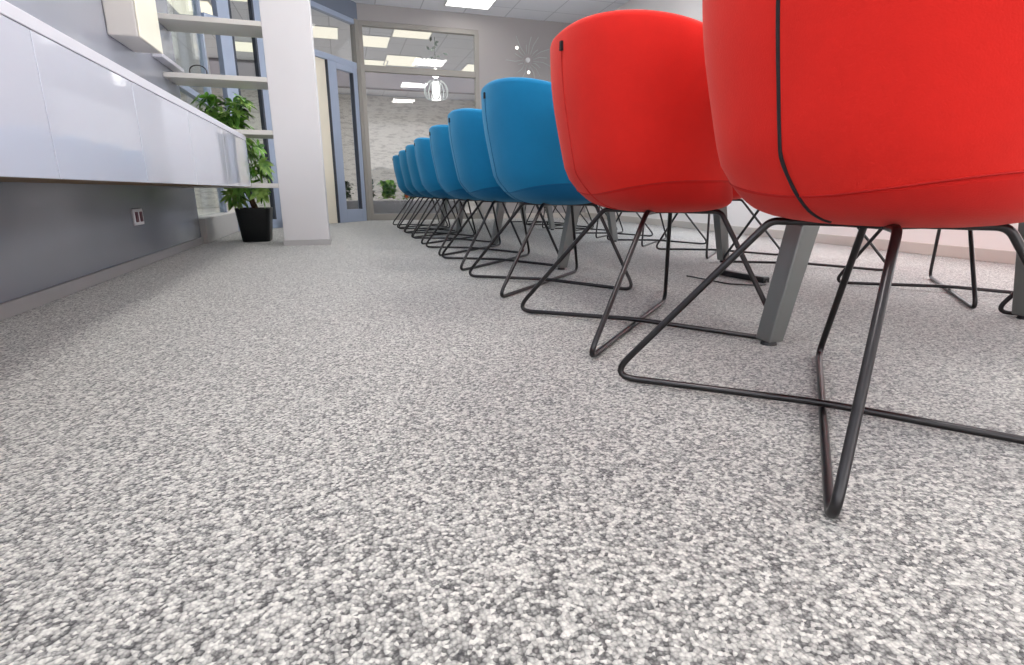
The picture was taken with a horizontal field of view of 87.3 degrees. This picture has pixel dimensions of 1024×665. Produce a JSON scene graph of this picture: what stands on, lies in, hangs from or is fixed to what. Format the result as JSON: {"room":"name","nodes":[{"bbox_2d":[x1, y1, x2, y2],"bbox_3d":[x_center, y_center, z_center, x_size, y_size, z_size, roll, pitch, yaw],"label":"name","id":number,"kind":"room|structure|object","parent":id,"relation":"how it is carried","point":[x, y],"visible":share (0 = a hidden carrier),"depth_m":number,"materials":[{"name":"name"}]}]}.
{"room":"conference room","nodes":[
{"label":"conference room","id":0,"kind":"room"},
{"bbox_2d":[0,0,200,303],"bbox_3d":[-1.543,-1.192,0.657,0.140,2.810,7.300,-4,15,-16],"label":"wall","id":1,"kind":"structure","parent":0,"point":[52,234],"depth_m":2.49,"materials":[{"name":"grey paint"}]},
{"bbox_2d":[0,15,59,178],"bbox_3d":[-1.226,-0.431,0.884,0.479,0.326,0.663,-4,15,-16],"label":"upper cabinet","id":2,"kind":"object","parent":1,"relation":"attached to","point":[26,145],"visible":1,"depth_m":1.17,"materials":[{"name":"white laminate"}]},
{"bbox_2d":[0,30,147,182],"bbox_3d":[-1.416,-0.590,1.485,0.479,0.326,0.633,-4,15,-16],"label":"upper cabinet","id":3,"kind":"object","parent":1,"relation":"attached to","point":[90,108],"visible":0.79,"depth_m":1.47,"materials":[{"name":"white laminate"}]},
{"bbox_2d":[0,82,196,184],"bbox_3d":[-1.611,-0.753,2.102,0.479,0.326,0.698,-4,15,-16],"label":"upper cabinet","id":4,"kind":"object","parent":1,"relation":"attached to","point":[163,125],"visible":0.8,"depth_m":2.08,"materials":[{"name":"white laminate"}]},
{"bbox_2d":[0,237,203,320],"bbox_3d":[-1.484,0.123,1.077,0.014,0.052,7.200,-4,15,-16],"label":"baseboard","id":5,"kind":"structure","parent":1,"relation":"attached to","point":[8,309],"depth_m":2.33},
{"bbox_2d":[102,0,162,53],"bbox_3d":[-2.133,-2.119,2.929,0.154,1.000,0.400,-4,15,-16],"label":"cabinet","id":6,"kind":"object","parent":1,"relation":"attached to","point":[133,23],"depth_m":2.90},
{"bbox_2d":[131,208,143,225],"bbox_3d":[-2.131,-0.659,3.061,0.016,0.090,0.150,-4,15,-16],"label":"wall socket","id":7,"kind":"object","parent":1,"relation":"attached to","point":[137,214],"visible":1,"depth_m":3.03,"materials":[{"name":"white plastic"}]},
{"bbox_2d":[105,111,228,185],"bbox_3d":[-1.826,-0.932,2.782,0.479,0.326,0.768,-4,15,-16],"label":"upper cabinet","id":8,"kind":"object","parent":1,"relation":"attached to","point":[207,143],"visible":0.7,"depth_m":2.77,"materials":[{"name":"white laminate"}]},
{"bbox_2d":[152,53,183,72],"bbox_3d":[-2.414,-1.895,3.781,0.064,0.028,0.530,-4,15,-16],"label":"shelf","id":9,"kind":"object","parent":1,"relation":"attached to","point":[162,58],"depth_m":3.73,"materials":[{"name":"white laminate"}]},
{"bbox_2d":[144,129,250,186],"bbox_3d":[-2.066,-1.132,3.538,0.479,0.326,0.863,-4,15,-16],"label":"upper cabinet","id":10,"kind":"object","parent":1,"relation":"attached to","point":[235,148],"visible":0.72,"depth_m":3.52,"materials":[{"name":"white laminate"}]},
{"bbox_2d":[179,0,226,211],"bbox_3d":[-2.819,-2.355,4.662,0.060,2.610,1.420,-4,15,-16],"label":"window","id":11,"kind":"structure","parent":1,"relation":"in","point":[186,90],"depth_m":5.20,"materials":[{"name":"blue metal"}]},
{"bbox_2d":[198,212,238,242],"bbox_3d":[-2.797,-0.998,5.027,0.185,0.200,1.420,-4,15,-16],"label":"sill","id":12,"kind":"structure","parent":1,"relation":"attached to","point":[213,226],"depth_m":4.84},
{"bbox_3d":[-1.030,-0.267,0.267,0.479,0.326,0.668,-4,15,-16],"label":"upper cabinet","id":13,"kind":"object","parent":1,"relation":"attached to","visible":0},
{"bbox_2d":[0,0,245,140],"bbox_3d":[-1.562,-0.888,1.902,0.480,0.032,4.305,-4,15,-16],"label":"countertop","id":14,"kind":"structure","parent":13,"relation":"on","point":[7,10],"depth_m":1.52,"materials":[{"name":"white laminate"}]},
{"bbox_2d":[180,87,475,207],"bbox_3d":[-3.598,-4.830,14.415,14.000,2.810,0.120,-4,15,-16],"label":"wall","id":15,"kind":"structure","parent":0,"point":[394,123],"depth_m":14.29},
{"bbox_2d":[312,0,356,18],"bbox_3d":[-2.559,-3.967,6.065,0.126,0.210,2.360,6,16,22],"label":"wall oblique header","id":16,"kind":"structure","parent":0,"point":[348,8],"depth_m":6.85,"materials":[{"name":"paint"}]},
{"bbox_2d":[201,0,370,230],"bbox_3d":[-2.534,-2.611,6.413,0.080,2.610,2.360,6,16,22],"label":"window","id":17,"kind":"structure","parent":16,"relation":"in","point":[226,49],"depth_m":5.95,"materials":[{"name":"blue metal"}]},
{"bbox_2d":[315,57,366,223],"bbox_3d":[-2.266,-2.481,7.113,0.064,2.000,0.815,6,16,22],"label":"door","id":18,"kind":"structure","parent":17,"relation":"attached to","point":[326,72],"depth_m":7.04,"materials":[{"name":"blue metal"}]},
{"bbox_2d":[197,206,475,215],"bbox_3d":[-2.117,-2.175,10.113,14.000,0.116,11.000,-4,15,-16],"label":"floor","id":19,"kind":"structure","parent":0,"point":[201,211],"depth_m":11.79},
{"bbox_2d":[346,200,458,213],"bbox_3d":[-1.796,-1.923,8.388,1.900,0.270,0.400,-4,15,-16],"label":"planter box","id":20,"kind":"object","parent":19,"relation":"on","point":[380,206],"visible":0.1,"depth_m":8.21,"materials":[{"name":"grey"}]},
{"bbox_2d":[345,181,353,199],"bbox_3d":[-2.537,-2.142,8.090,0.303,0.301,0.302,-4,15,-16],"label":"plant","id":21,"kind":"object","parent":20,"relation":"on","point":[348,188],"visible":0.27,"depth_m":8.07,"materials":[{"name":"green plant"}]},
{"bbox_2d":[377,180,399,199],"bbox_3d":[-1.900,-2.186,8.253,0.348,0.309,0.273,-4,15,-16],"label":"plant","id":22,"kind":"object","parent":20,"relation":"on","point":[388,192],"visible":1,"depth_m":8.22,"materials":[{"name":"green plant"}]},
{"bbox_2d":[401,192,415,199],"bbox_3d":[-1.565,-2.217,8.357,0.359,0.300,0.294,-4,15,-16],"label":"plant","id":23,"kind":"object","parent":20,"relation":"on","point":[407,197],"visible":0.09,"depth_m":8.31,"materials":[{"name":"green plant"}]},
{"bbox_2d":[167,0,628,100],"bbox_3d":[-1.034,-4.106,5.943,14.000,0.120,18.400,-4,15,-16],"label":"ceiling","id":24,"kind":"structure","parent":0,"point":[459,49],"depth_m":8.81,"materials":[{"name":"tile"}]},
{"bbox_2d":[167,0,212,15],"bbox_3d":[-4.337,-4.417,7.303,0.540,0.012,0.740,-4,15,-16],"label":"recessed light","id":25,"kind":"object","parent":24,"relation":"in","point":[181,7],"visible":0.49,"depth_m":7.25,"materials":[{"name":"white plastic"}]},
{"bbox_2d":[230,0,247,2],"bbox_3d":[-3.508,-4.271,6.749,0.490,0.012,0.660,-4,15,-16],"label":"recessed light","id":26,"kind":"object","parent":24,"relation":"in","point":[230,0],"visible":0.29,"depth_m":7.02,"materials":[{"name":"white plastic"}]},
{"bbox_2d":[235,41,252,52],"bbox_3d":[-4.650,-4.941,9.283,0.540,0.012,0.740,-4,15,-16],"label":"recessed light","id":27,"kind":"object","parent":24,"relation":"in","point":[241,46],"visible":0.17,"depth_m":9.26,"materials":[{"name":"white plastic"}]},
{"bbox_2d":[312,25,338,39],"bbox_3d":[-3.013,-4.718,8.438,0.560,0.012,0.710,-4,15,-16],"label":"recessed light","id":28,"kind":"object","parent":24,"relation":"in","point":[322,32],"visible":0.59,"depth_m":8.44,"materials":[{"name":"white plastic"}]},
{"bbox_2d":[209,58,474,94],"bbox_3d":[-0.827,-5.365,11.625,10.200,0.370,0.200,-4,15,-16],"label":"trim","id":29,"kind":"structure","parent":24,"relation":"attached to","point":[375,81],"depth_m":11.07,"materials":[{"name":"white paint"}]},
{"bbox_2d":[364,59,387,65],"bbox_3d":[-2.773,-5.268,10.521,0.640,0.012,0.690,-4,15,-16],"label":"recessed light","id":30,"kind":"object","parent":24,"relation":"in","point":[366,61],"visible":0.34,"depth_m":10.42,"materials":[{"name":"white plastic"}]},
{"bbox_2d":[363,34,390,48],"bbox_3d":[-2.354,-4.853,8.951,0.610,0.012,0.740,-4,15,-16],"label":"recessed light","id":31,"kind":"object","parent":24,"relation":"in","point":[375,41],"visible":0.59,"depth_m":8.95,"materials":[{"name":"white plastic"}]},
{"bbox_2d":[383,54,420,66],"bbox_3d":[-2.120,-5.212,10.309,0.640,0.012,0.890,-4,15,-16],"label":"recessed light","id":32,"kind":"object","parent":24,"relation":"in","point":[393,60],"visible":1,"depth_m":10.26,"materials":[{"name":"white plastic"}]},
{"bbox_2d":[391,29,432,39],"bbox_3d":[-1.562,-4.720,8.447,0.620,0.012,0.680,-4,15,-16],"label":"recessed light","id":33,"kind":"object","parent":24,"relation":"in","point":[395,33],"visible":0.59,"depth_m":8.55,"materials":[{"name":"white plastic"}]},
{"bbox_2d":[424,37,447,101],"bbox_3d":[-1.256,-4.334,8.841,0.402,0.960,0.408,-4,15,-16],"label":"pendant lamp","id":34,"kind":"object","parent":24,"relation":"hanging from","point":[435,86],"visible":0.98,"depth_m":8.84,"materials":[{"name":"white glass"}]},
{"bbox_2d":[460,63,473,71],"bbox_3d":[-0.685,-5.385,10.962,0.640,0.012,0.740,-4,15,-16],"label":"recessed light","id":35,"kind":"object","parent":24,"relation":"in","point":[468,67],"visible":0.29,"depth_m":10.92,"materials":[{"name":"white"}]},
{"bbox_2d":[444,0,496,9],"bbox_3d":[-0.516,-4.299,6.932,0.620,0.012,0.660,-4,15,-16],"label":"recessed light","id":36,"kind":"object","parent":24,"relation":"in","point":[473,4],"visible":1,"depth_m":7.08,"materials":[{"name":"white plastic"}]},
{"bbox_2d":[356,3,585,217],"bbox_3d":[-0.450,-3.125,7.965,3.405,2.810,0.122,-4,15,-16],"label":"wall","id":37,"kind":"structure","parent":0,"point":[498,41],"depth_m":7.74,"materials":[{"name":"grey paint"}]},
{"bbox_2d":[358,20,481,219],"bbox_3d":[-1.273,-2.958,7.726,1.660,2.610,0.084,-4,15,-16],"label":"window","id":38,"kind":"structure","parent":37,"relation":"in","point":[474,75],"depth_m":7.53,"materials":[{"name":"beige metal"}]},
{"bbox_2d":[508,36,549,78],"bbox_3d":[0.243,-3.972,7.836,0.705,0.618,0.111,-4,15,-16],"label":"wall ornament","id":39,"kind":"object","parent":37,"relation":"attached to","point":[527,60],"visible":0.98,"depth_m":7.83,"materials":[{"name":"white metal"}]},
{"bbox_2d":[484,212,584,218],"bbox_3d":[0.375,-1.849,8.491,1.680,0.075,0.016,-4,15,-16],"label":"baseboard","id":40,"kind":"structure","parent":37,"relation":"attached to","point":[518,215],"depth_m":8.46,"materials":[{"name":"grey"}]},
{"bbox_2d":[0,217,1023,664],"bbox_3d":[0.394,-0.413,3.207,5.290,0.001,10.700,-4,15,-16],"label":"floor","id":41,"kind":"structure","parent":0,"point":[355,449],"depth_m":0.83,"materials":[{"name":"carpet"}]},
{"bbox_2d":[190,92,274,241],"bbox_3d":[-2.334,-1.375,4.515,0.642,1.191,0.502,-4,15,-16],"label":"potted tree","id":42,"kind":"object","parent":41,"relation":"on","point":[255,223],"visible":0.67,"depth_m":4.46,"materials":[{"name":"green plant"}]},
{"bbox_2d":[157,0,331,245],"bbox_3d":[-1.994,-2.072,3.986,1.011,2.808,0.370,-4,15,-16],"label":"shelving unit","id":43,"kind":"object","parent":41,"relation":"on","point":[285,28],"visible":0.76,"depth_m":4.00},
{"bbox_2d":[189,65,207,73],"bbox_3d":[-2.271,-1.895,3.886,0.140,0.078,0.040,-4,15,-16],"label":"hoop","id":44,"kind":"object","parent":43,"relation":"on","point":[192,65],"visible":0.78,"depth_m":3.88,"materials":[{"name":"grey metal"}]},
{"bbox_2d":[157,13,262,37],"bbox_3d":[-2.158,-2.218,3.890,0.665,0.033,0.340,-4,15,-16],"label":"shelf","id":45,"kind":"object","parent":43,"relation":"attached to","point":[172,22],"depth_m":3.82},
{"bbox_2d":[163,72,267,89],"bbox_3d":[-2.158,-1.863,3.984,0.665,0.033,0.340,-4,15,-16],"label":"shelf","id":46,"kind":"object","parent":43,"relation":"attached to","point":[180,79],"depth_m":3.90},
{"bbox_2d":[180,183,278,187],"bbox_3d":[-2.158,-1.142,4.175,0.665,0.033,0.340,-4,15,-16],"label":"shelf","id":47,"kind":"object","parent":43,"relation":"attached to","point":[253,185],"depth_m":4.06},
{"bbox_2d":[234,129,272,138],"bbox_3d":[-2.158,-1.511,4.077,0.665,0.033,0.340,-4,15,-16],"label":"shelf","id":48,"kind":"object","parent":43,"relation":"attached to","point":[261,134],"depth_m":4.00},
{"bbox_2d":[392,155,447,227],"bbox_3d":[-1.118,-1.678,6.396,0.591,0.812,0.623,-4,15,-16],"label":"tub chair","id":49,"kind":"object","parent":41,"relation":"on","point":[396,163],"visible":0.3,"depth_m":6.22,"materials":[{"name":"blue plastic"}]},
{"bbox_2d":[398,150,455,231],"bbox_3d":[-0.905,-1.502,5.720,0.591,0.818,0.623,-4,15,-16],"label":"tub chair","id":50,"kind":"object","parent":41,"relation":"on","point":[402,154],"visible":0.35,"depth_m":5.55,"materials":[{"name":"blue"}]},
{"bbox_2d":[405,144,474,237],"bbox_3d":[-0.714,-1.346,5.119,0.591,0.822,0.623,-4,15,-16],"label":"tub chair","id":51,"kind":"object","parent":41,"relation":"on","point":[409,149],"visible":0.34,"depth_m":4.95,"materials":[{"name":"blue plastic"}]},
{"bbox_2d":[412,137,491,243],"bbox_3d":[-0.527,-1.192,4.527,0.591,0.827,0.623,-4,15,-16],"label":"tub chair","id":52,"kind":"object","parent":41,"relation":"on","point":[423,154],"visible":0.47,"depth_m":4.32,"materials":[{"name":"blue"}]},
{"bbox_2d":[426,125,523,255],"bbox_3d":[-0.284,-0.992,3.758,0.591,0.834,0.623,-4,15,-16],"label":"tub chair","id":53,"kind":"object","parent":41,"relation":"on","point":[441,151],"visible":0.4,"depth_m":3.56,"materials":[{"name":"blue"}]},
{"bbox_2d":[440,199,526,225],"bbox_3d":[-0.342,-1.679,6.541,1.200,0.742,0.885,-4,15,-16],"label":"conference table","id":54,"kind":"object","parent":41,"relation":"on","point":[445,202],"visible":0.13,"depth_m":6.44,"materials":[{"name":"silver metal"}]},
{"bbox_2d":[442,108,558,270],"bbox_3d":[-0.079,-0.823,3.111,0.591,0.839,0.623,-4,15,-16],"label":"tub chair","id":55,"kind":"object","parent":41,"relation":"on","point":[468,143],"visible":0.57,"depth_m":2.88,"materials":[{"name":"blue plastic"}]},
{"bbox_2d":[455,201,617,244],"bbox_3d":[0.191,-1.234,4.859,1.200,0.742,2.725,-4,15,-16],"label":"conference table","id":56,"kind":"object","parent":41,"relation":"on","point":[611,219],"visible":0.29,"depth_m":4.50,"materials":[{"name":"silver metal"}]},
{"bbox_2d":[511,203,564,223],"bbox_3d":[0.334,-1.861,7.024,0.591,0.846,0.623,-4,15,-16],"label":"tub chair","id":57,"kind":"object","parent":41,"relation":"on","point":[517,203],"visible":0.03,"depth_m":7.09,"materials":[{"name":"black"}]},
{"bbox_2d":[469,77,632,297],"bbox_3d":[0.151,-0.635,2.384,0.591,0.846,0.623,-4,15,-16],"label":"tub chair","id":58,"kind":"object","parent":41,"relation":"on","point":[519,121],"visible":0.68,"depth_m":2.14,"materials":[{"name":"blue fabric"}]},
{"bbox_2d":[526,205,588,227],"bbox_3d":[0.539,-1.690,6.376,0.591,0.846,0.623,-4,15,-16],"label":"tub chair","id":59,"kind":"object","parent":41,"relation":"on","point":[542,224],"visible":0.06,"depth_m":6.46,"materials":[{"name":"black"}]},
{"bbox_2d":[547,205,606,230],"bbox_3d":[0.744,-1.519,5.729,0.591,0.846,0.623,-4,15,-16],"label":"tub chair","id":60,"kind":"object","parent":41,"relation":"on","point":[592,228],"visible":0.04,"depth_m":5.87,"materials":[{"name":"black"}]},
{"bbox_2d":[576,206,652,237],"bbox_3d":[0.948,-1.348,5.082,0.591,0.846,0.623,-4,15,-16],"label":"tub chair","id":61,"kind":"object","parent":41,"relation":"on","point":[596,232],"visible":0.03,"depth_m":5.11,"materials":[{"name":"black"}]},
{"bbox_2d":[520,9,765,357],"bbox_3d":[0.396,-0.428,1.611,0.591,0.842,0.623,-4,15,-16],"label":"tub chair","id":62,"kind":"object","parent":41,"relation":"on","point":[633,115],"visible":0.92,"depth_m":1.35,"materials":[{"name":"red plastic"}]},
{"bbox_2d":[607,212,705,246],"bbox_3d":[1.183,-1.152,4.343,0.591,0.846,0.623,-4,15,-16],"label":"tub chair","id":63,"kind":"object","parent":41,"relation":"on","point":[688,217],"visible":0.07,"depth_m":4.36,"materials":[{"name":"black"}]},
{"bbox_2d":[656,186,779,258],"bbox_3d":[1.412,-0.959,3.618,0.591,0.842,0.623,-4,15,-16],"label":"tub chair","id":64,"kind":"object","parent":41,"relation":"on","point":[736,197],"visible":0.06,"depth_m":3.53,"materials":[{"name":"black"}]},
{"bbox_2d":[687,269,769,285],"bbox_3d":[1.054,-0.264,2.580,0.236,0.029,0.358,-6,16,-22],"label":"power strip","id":65,"kind":"object","parent":41,"relation":"on","point":[730,273],"visible":0.77,"depth_m":2.59,"materials":[{"name":"black plastic"}]},
{"bbox_2d":[557,206,1023,345],"bbox_3d":[0.978,-0.577,2.374,1.200,0.742,2.620,-4,15,-16],"label":"conference table","id":66,"kind":"object","parent":41,"relation":"on","point":[798,241],"visible":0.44,"depth_m":1.48,"materials":[{"name":"silver metal"}]},
{"bbox_2d":[723,210,884,270],"bbox_3d":[1.630,-0.776,2.929,0.591,0.842,0.623,-4,15,-16],"label":"tub chair","id":67,"kind":"object","parent":41,"relation":"on","point":[878,253],"visible":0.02,"depth_m":2.99,"materials":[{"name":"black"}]},
{"bbox_2d":[617,0,1023,518],"bbox_3d":[0.607,-0.250,0.930,0.591,0.846,0.624,-4,15,-16],"label":"tub chair","id":68,"kind":"object","parent":41,"relation":"on","point":[892,116],"visible":1,"depth_m":0.74,"materials":[{"name":"red fabric"}]},
{"bbox_2d":[837,229,1012,308],"bbox_3d":[1.865,-0.581,2.189,0.591,0.842,0.623,-4,15,-16],"label":"tub chair","id":69,"kind":"object","parent":41,"relation":"on","point":[974,288],"visible":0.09,"depth_m":2.28,"materials":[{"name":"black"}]},
{"bbox_2d":[998,292,1016,315],"bbox_3d":[2.058,-0.420,1.579,0.591,0.842,0.623,-4,15,-16],"label":"tub chair","id":70,"kind":"object","parent":41,"relation":"on","point":[1009,297],"visible":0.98,"depth_m":1.85,"materials":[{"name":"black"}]},
{"bbox_2d":[586,0,1017,250],"bbox_3d":[2.784,-1.972,3.605,0.140,2.810,10.600,-4,15,-16],"label":"wall","id":71,"kind":"structure","parent":0,"point":[738,214],"depth_m":5.07,"materials":[{"name":"white paint"}]},
{"bbox_2d":[585,212,1015,263],"bbox_3d":[2.710,-0.644,3.933,0.016,0.075,10.400,-4,15,-16],"label":"baseboard","id":72,"kind":"structure","parent":71,"relation":"attached to","point":[981,254],"depth_m":3.92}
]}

